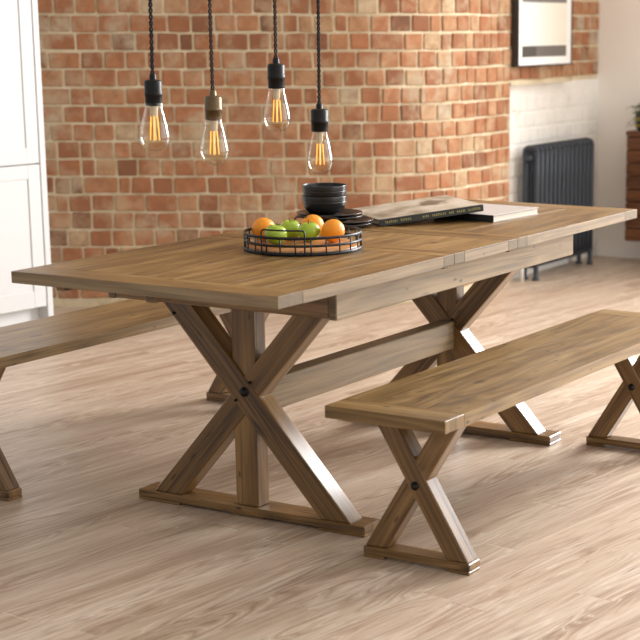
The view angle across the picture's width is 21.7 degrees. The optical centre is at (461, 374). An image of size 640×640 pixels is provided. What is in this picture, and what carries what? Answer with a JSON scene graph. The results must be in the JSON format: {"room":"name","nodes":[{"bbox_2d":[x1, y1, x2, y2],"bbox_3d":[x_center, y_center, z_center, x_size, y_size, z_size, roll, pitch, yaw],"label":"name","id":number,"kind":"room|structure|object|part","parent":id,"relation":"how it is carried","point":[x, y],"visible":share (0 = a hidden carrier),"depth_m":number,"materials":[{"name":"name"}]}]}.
{"room":"dining room","nodes":[
{"label":"dining room","id":0,"kind":"room"},
{"bbox_2d":[37,0,598,306],"bbox_3d":[-1.141,-2.354,8.638,4.883,3.920,1.246,-5,13,-24],"label":"wall","id":1,"kind":"structure","parent":0,"point":[421,98],"depth_m":8.50,"materials":[{"name":"brick"}]},
{"bbox_2d":[512,0,572,66],"bbox_3d":[0.463,-2.012,9.408,0.040,0.520,0.690,7,14,28],"label":"picture frame","id":2,"kind":"object","parent":1,"relation":"attached to","point":[541,29],"visible":1,"depth_m":9.38,"materials":[{"name":"grey"}]},
{"bbox_2d":[522,0,566,56],"bbox_3d":[0.469,-1.993,9.395,0.006,0.385,0.563,7,14,28],"label":"print","id":3,"kind":"object","parent":2,"relation":"attached to","point":[544,22],"depth_m":9.40},
{"bbox_2d":[0,255,639,639],"bbox_3d":[-1.007,0.486,4.943,11.600,0.100,13.400,7,14,28],"label":"floor","id":4,"kind":"structure","parent":0,"point":[553,530],"depth_m":5.00,"materials":[{"name":"brown wood"}]},
{"bbox_2d":[0,0,53,326],"bbox_3d":[-2.379,-1.333,7.367,0.500,2.450,0.894,8,14,34],"label":"tall cabinet","id":5,"kind":"object","parent":4,"relation":"on","point":[24,216],"visible":0.89,"depth_m":7.56,"materials":[{"name":"white wood"}]},
{"bbox_3d":[-2.198,-1.688,7.141,0.016,1.471,0.726,8,14,34],"label":"door panel","id":6,"kind":"part","parent":5,"relation":"part of","materials":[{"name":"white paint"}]},
{"bbox_3d":[-2.198,-0.580,7.376,0.016,0.529,0.726,8,14,34],"label":"door panel","id":7,"kind":"part","parent":5,"relation":"part of","materials":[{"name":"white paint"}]},
{"bbox_3d":[-2.196,-1.696,7.138,0.022,1.624,0.856,8,14,34],"label":"door","id":8,"kind":"part","parent":5,"relation":"part of","materials":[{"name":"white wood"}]},
{"bbox_3d":[-2.196,-0.572,7.377,0.022,0.661,0.856,8,14,34],"label":"door","id":9,"kind":"part","parent":5,"relation":"part of","materials":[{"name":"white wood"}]},
{"bbox_3d":[-2.135,-1.406,7.713,0.500,2.450,0.034,8,14,34],"label":"panel","id":10,"kind":"part","parent":5,"relation":"part of","materials":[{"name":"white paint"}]},
{"bbox_2d":[0,299,284,501],"bbox_3d":[-1.200,0.023,5.776,0.370,0.459,1.735,7,14,28],"label":"bench","id":11,"kind":"object","parent":4,"relation":"on","point":[32,340],"visible":0.38,"depth_m":5.51,"materials":[{"name":"brown wood"}]},
{"bbox_3d":[-1.541,0.148,5.196,0.309,0.392,0.052,7,14,28],"label":"leg","id":12,"kind":"part","parent":11,"relation":"part of","materials":[{"name":"brown wood"}]},
{"bbox_3d":[-1.525,0.150,5.187,0.309,0.392,0.058,7,14,28],"label":"leg","id":13,"kind":"part","parent":11,"relation":"part of","materials":[{"name":"brown wood"}]},
{"bbox_3d":[-1.200,-0.185,5.732,0.370,0.034,1.735,7,14,28],"label":"seat","id":14,"kind":"part","parent":11,"relation":"part of","materials":[{"name":"brown wood"}]},
{"bbox_3d":[-0.831,-0.109,6.406,0.309,0.392,0.058,7,14,28],"label":"leg","id":15,"kind":"part","parent":11,"relation":"part of","materials":[{"name":"brown wood"}]},
{"bbox_3d":[-0.848,-0.111,6.415,0.309,0.392,0.052,7,14,28],"label":"leg","id":16,"kind":"part","parent":11,"relation":"part of","materials":[{"name":"brown wood"}]},
{"bbox_2d":[11,197,636,537],"bbox_3d":[-0.303,-0.074,5.486,0.909,0.770,2.299,7,14,28],"label":"dining table","id":17,"kind":"object","parent":4,"relation":"on","point":[429,263],"visible":0.87,"depth_m":4.94,"materials":[{"name":"brown wood"}]},
{"bbox_3d":[-0.671,-0.406,5.563,0.026,0.086,1.512,7,14,28],"label":"rail","id":18,"kind":"part","parent":17,"relation":"part of","materials":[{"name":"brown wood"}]},
{"bbox_3d":[-0.689,-0.232,4.744,0.754,0.082,0.026,7,14,28],"label":"rail","id":19,"kind":"part","parent":17,"relation":"part of","materials":[{"name":"brown wood"}]},
{"bbox_3d":[-0.630,0.063,4.929,0.692,0.667,0.063,7,14,28],"label":"leg","id":20,"kind":"part","parent":17,"relation":"part of","materials":[{"name":"brown wood"}]},
{"bbox_3d":[-0.628,0.062,4.931,0.082,0.667,0.058,7,14,28],"label":"post","id":21,"kind":"part","parent":17,"relation":"part of","materials":[{"name":"brown wood"}]},
{"bbox_3d":[-0.620,0.064,4.923,0.720,0.667,0.068,7,14,28],"label":"leg","id":22,"kind":"part","parent":17,"relation":"part of","materials":[{"name":"brown wood"}]},
{"bbox_2d":[243,216,361,256],"bbox_3d":[-0.486,-0.425,5.092,0.362,0.080,0.369,7,14,28],"label":"fruit tray","id":23,"kind":"object","parent":17,"relation":"on","point":[292,246],"visible":0.8,"depth_m":4.97,"materials":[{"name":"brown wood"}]},
{"bbox_2d":[252,218,273,240],"bbox_3d":[-0.613,-0.449,5.143,0.074,0.073,0.075,-6,14,-28],"label":"orange","id":24,"kind":"object","parent":23,"relation":"on","point":[259,224],"visible":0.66,"depth_m":5.11,"materials":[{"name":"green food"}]},
{"bbox_2d":[265,222,286,244],"bbox_3d":[-0.566,-0.430,5.062,0.069,0.068,0.069,1,12,6],"label":"apple","id":25,"kind":"object","parent":23,"relation":"on","point":[273,226],"visible":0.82,"depth_m":5.04,"materials":[{"name":"green food"}]},
{"bbox_3d":[-0.532,-0.391,4.926,0.142,0.078,0.018,3,12,15],"label":"handle","id":26,"kind":"part","parent":23,"relation":"part of","materials":[{"name":"black metal"}]},
{"bbox_2d":[280,218,299,236],"bbox_3d":[-0.535,-0.456,5.184,0.069,0.068,0.069,-1,12,-7],"label":"apple","id":27,"kind":"object","parent":23,"relation":"on","point":[289,224],"visible":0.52,"depth_m":5.16,"materials":[{"name":"green food"}]},
{"bbox_2d":[298,220,319,241],"bbox_3d":[-0.470,-0.444,5.127,0.069,0.068,0.069,-4,13,-20],"label":"apple","id":28,"kind":"object","parent":23,"relation":"on","point":[311,229],"visible":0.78,"depth_m":5.10,"materials":[{"name":"green food"}]},
{"bbox_2d":[301,214,323,235],"bbox_3d":[-0.469,-0.466,5.223,0.074,0.073,0.075,-4,13,-20],"label":"orange","id":29,"kind":"object","parent":23,"relation":"on","point":[312,218],"visible":0.48,"depth_m":5.20,"materials":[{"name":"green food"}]},
{"bbox_3d":[-0.460,-0.462,5.262,0.142,0.078,0.018,2,12,9],"label":"handle","id":30,"kind":"part","parent":23,"relation":"part of","materials":[{"name":"black metal"}]},
{"bbox_2d":[321,219,344,241],"bbox_3d":[-0.396,-0.442,5.116,0.072,0.072,0.073,9,15,36],"label":"orange","id":31,"kind":"object","parent":23,"relation":"on","point":[332,227],"visible":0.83,"depth_m":5.09,"materials":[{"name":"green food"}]},
{"bbox_2d":[345,221,372,228],"bbox_3d":[-0.413,-0.509,5.636,0.224,0.017,0.224,7,14,28],"label":"plate","id":32,"kind":"object","parent":17,"relation":"on","point":[370,222],"visible":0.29,"depth_m":5.58,"materials":[{"name":"black ceramic"}]},
{"bbox_2d":[324,216,372,224],"bbox_3d":[-0.411,-0.519,5.635,0.224,0.017,0.224,7,14,28],"label":"plate","id":33,"kind":"object","parent":32,"relation":"on","point":[363,219],"visible":0.34,"depth_m":5.66,"materials":[{"name":"black ceramic"}]},
{"bbox_2d":[297,214,362,221],"bbox_3d":[-0.447,-0.533,5.635,0.224,0.017,0.224,7,14,28],"label":"plate","id":34,"kind":"object","parent":33,"relation":"on","point":[358,215],"visible":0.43,"depth_m":5.56,"materials":[{"name":"black ceramic"}]},
{"bbox_2d":[296,208,361,218],"bbox_3d":[-0.448,-0.543,5.632,0.224,0.017,0.224,7,14,28],"label":"plate","id":35,"kind":"object","parent":34,"relation":"on","point":[345,213],"visible":0.62,"depth_m":5.65,"materials":[{"name":"black ceramic"}]},
{"bbox_2d":[302,195,346,214],"bbox_3d":[-0.467,-0.579,5.662,0.152,0.063,0.152,7,14,28],"label":"bowl","id":36,"kind":"object","parent":35,"relation":"on","point":[314,205],"visible":0.94,"depth_m":5.60,"materials":[{"name":"black ceramic"}]},
{"bbox_2d":[302,183,346,196],"bbox_3d":[-0.467,-0.614,5.655,0.152,0.063,0.152,7,14,28],"label":"bowl","id":37,"kind":"object","parent":36,"relation":"on","point":[309,189],"visible":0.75,"depth_m":5.60,"materials":[{"name":"black ceramic"}]},
{"bbox_2d":[353,195,483,226],"bbox_3d":[-0.167,-0.579,5.859,0.385,0.061,0.347,-5,13,-22],"label":"book","id":38,"kind":"object","parent":17,"relation":"on","point":[421,209],"visible":1,"depth_m":5.77,"materials":[{"name":"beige paper"}]},
{"bbox_3d":[-0.040,-0.157,5.964,0.082,0.667,0.058,7,14,28],"label":"post","id":39,"kind":"part","parent":17,"relation":"part of","materials":[{"name":"brown wood"}]},
{"bbox_3d":[0.014,-0.327,5.190,0.026,0.086,1.512,7,14,28],"label":"rail","id":40,"kind":"part","parent":17,"relation":"part of","materials":[{"name":"brown wood"}]},
{"bbox_3d":[-0.042,-0.157,5.963,0.692,0.667,0.063,7,14,28],"label":"leg","id":41,"kind":"part","parent":17,"relation":"part of","materials":[{"name":"brown wood"}]},
{"bbox_3d":[-0.032,-0.155,5.956,0.720,0.667,0.068,7,14,28],"label":"leg","id":42,"kind":"part","parent":17,"relation":"part of","materials":[{"name":"brown wood"}]},
{"bbox_2d":[441,203,538,221],"bbox_3d":[0.090,-0.580,5.954,0.250,0.024,0.312,8,14,32],"label":"book","id":43,"kind":"object","parent":17,"relation":"on","point":[492,212],"visible":0.58,"depth_m":5.87,"materials":[{"name":"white paper"}]},
{"bbox_2d":[325,309,639,575],"bbox_3d":[0.229,0.169,5.088,0.370,0.459,1.735,7,14,29],"label":"bench","id":44,"kind":"object","parent":4,"relation":"on","point":[442,400],"visible":1,"depth_m":4.57,"materials":[{"name":"brown wood"}]},
{"bbox_3d":[-0.120,0.293,4.512,0.309,0.392,0.052,7,14,29],"label":"leg","id":45,"kind":"part","parent":44,"relation":"part of","materials":[{"name":"brown wood"}]},
{"bbox_3d":[-0.103,0.295,4.503,0.309,0.392,0.058,7,14,29],"label":"leg","id":46,"kind":"part","parent":44,"relation":"part of","materials":[{"name":"brown wood"}]},
{"bbox_3d":[0.229,-0.039,5.044,0.370,0.034,1.735,7,14,29],"label":"seat","id":47,"kind":"part","parent":44,"relation":"part of","materials":[{"name":"brown wood"}]},
{"bbox_3d":[0.589,0.036,5.722,0.309,0.392,0.052,7,14,29],"label":"leg","id":48,"kind":"part","parent":44,"relation":"part of","materials":[{"name":"brown wood"}]},
{"bbox_3d":[0.605,0.038,5.713,0.309,0.392,0.058,7,14,29],"label":"leg","id":49,"kind":"part","parent":44,"relation":"part of","materials":[{"name":"brown wood"}]},
{"bbox_2d":[520,137,593,282],"bbox_3d":[0.554,-0.978,9.738,0.113,0.770,0.888,7,14,28],"label":"radiator","id":50,"kind":"object","parent":4,"relation":"on","point":[557,172],"visible":0.66,"depth_m":9.66,"materials":[{"name":"black metal"}]},
{"bbox_2d":[625,130,639,241],"bbox_3d":[1.541,-1.031,9.895,1.106,0.812,0.306,7,14,28],"label":"sideboard","id":51,"kind":"object","parent":4,"relation":"on","point":[632,227],"visible":0.87,"depth_m":9.99,"materials":[{"name":"brown wood"}]},
{"bbox_2d":[625,103,639,130],"bbox_3d":[1.134,-1.558,9.988,0.258,0.182,0.295,-3,12,-15],"label":"trailing plant","id":52,"kind":"object","parent":51,"relation":"on","point":[637,113],"visible":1,"depth_m":9.97,"materials":[{"name":"green plant"}]},
{"bbox_3d":[1.131,-1.526,10.003,0.172,0.112,0.172,7,14,28],"label":"pot","id":53,"kind":"part","parent":52,"relation":"part of","materials":[{"name":"black"}]},
{"bbox_2d":[595,0,639,254],"bbox_3d":[3.821,-2.344,8.638,7.250,3.900,0.200,7,14,28],"label":"wall","id":54,"kind":"structure","parent":0,"point":[618,77],"depth_m":10.28,"materials":[{"name":"beige paint"}]},
{"bbox_2d":[596,240,639,258],"bbox_3d":[1.843,-0.689,9.987,2.255,0.100,0.018,7,14,28],"label":"baseboard","id":55,"kind":"structure","parent":54,"relation":"attached to","point":[622,249],"depth_m":10.45,"materials":[{"name":"beige paint"}]},
{"bbox_3d":[-1.007,-3.427,4.111,11.600,0.100,13.400,7,14,28],"label":"ceiling","id":56,"kind":"structure","parent":0,"visible":0},
{"bbox_2d":[140,0,169,151],"bbox_3d":[-0.861,-2.006,4.414,0.104,2.809,0.104,7,14,28],"label":"pendant lamp","id":57,"kind":"object","parent":56,"relation":"hanging from","point":[152,87],"visible":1,"depth_m":4.65,"materials":[{"name":"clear glass"}]},
{"bbox_2d":[144,73,161,105],"bbox_3d":[-0.867,-0.800,4.670,0.050,0.090,0.050,7,14,28],"label":"socket","id":58,"kind":"object","parent":57,"relation":"attached to","point":[152,87],"depth_m":4.65,"materials":[{"name":"black metal"}]},
{"bbox_3d":[-0.867,-0.709,4.689,0.024,0.104,0.024,7,14,28],"label":"stem","id":59,"kind":"part","parent":57,"relation":"part of","materials":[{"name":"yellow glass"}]},
{"bbox_2d":[200,0,228,164],"bbox_3d":[-0.738,-2.027,4.655,0.104,2.866,0.104,7,14,28],"label":"pendant lamp","id":60,"kind":"object","parent":56,"relation":"hanging from","point":[212,103],"visible":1,"depth_m":4.90,"materials":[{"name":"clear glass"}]},
{"bbox_2d":[204,90,221,120],"bbox_3d":[-0.736,-0.797,4.917,0.053,0.089,0.053,7,14,28],"label":"socket","id":61,"kind":"object","parent":60,"relation":"attached to","point":[212,103],"depth_m":4.90,"materials":[{"name":"gold metal"}]},
{"bbox_3d":[-0.736,-0.704,4.937,0.024,0.108,0.024,7,14,28],"label":"stem","id":62,"kind":"part","parent":60,"relation":"part of","materials":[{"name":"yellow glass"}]},
{"bbox_2d":[264,0,290,131],"bbox_3d":[-0.576,-2.127,4.939,0.104,2.788,0.104,7,14,28],"label":"pendant lamp","id":63,"kind":"object","parent":56,"relation":"hanging from","point":[275,70],"visible":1,"depth_m":5.17,"materials":[{"name":"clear glass"}]},
{"bbox_2d":[267,57,284,88],"bbox_3d":[-0.580,-0.942,5.191,0.056,0.096,0.056,7,14,28],"label":"socket","id":64,"kind":"object","parent":63,"relation":"attached to","point":[275,70],"depth_m":5.17,"materials":[{"name":"black metal"}]},
{"bbox_3d":[-0.580,-0.844,5.212,0.024,0.111,0.024,7,14,28],"label":"stem","id":65,"kind":"part","parent":63,"relation":"part of","materials":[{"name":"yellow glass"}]},
{"bbox_2d":[307,0,332,173],"bbox_3d":[-0.464,-2.109,5.230,0.104,2.945,0.104,7,14,28],"label":"pendant lamp","id":66,"kind":"object","parent":56,"relation":"hanging from","point":[319,116],"visible":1,"depth_m":5.48,"materials":[{"name":"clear glass"}]},
{"bbox_3d":[-0.470,-0.752,5.519,0.024,0.116,0.024,7,14,28],"label":"stem","id":67,"kind":"part","parent":66,"relation":"part of","materials":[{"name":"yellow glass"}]},
{"bbox_2d":[311,103,328,131],"bbox_3d":[-0.470,-0.850,5.498,0.059,0.093,0.059,7,14,28],"label":"socket","id":68,"kind":"object","parent":66,"relation":"attached to","point":[319,116],"depth_m":5.48,"materials":[{"name":"black metal"}]}
]}

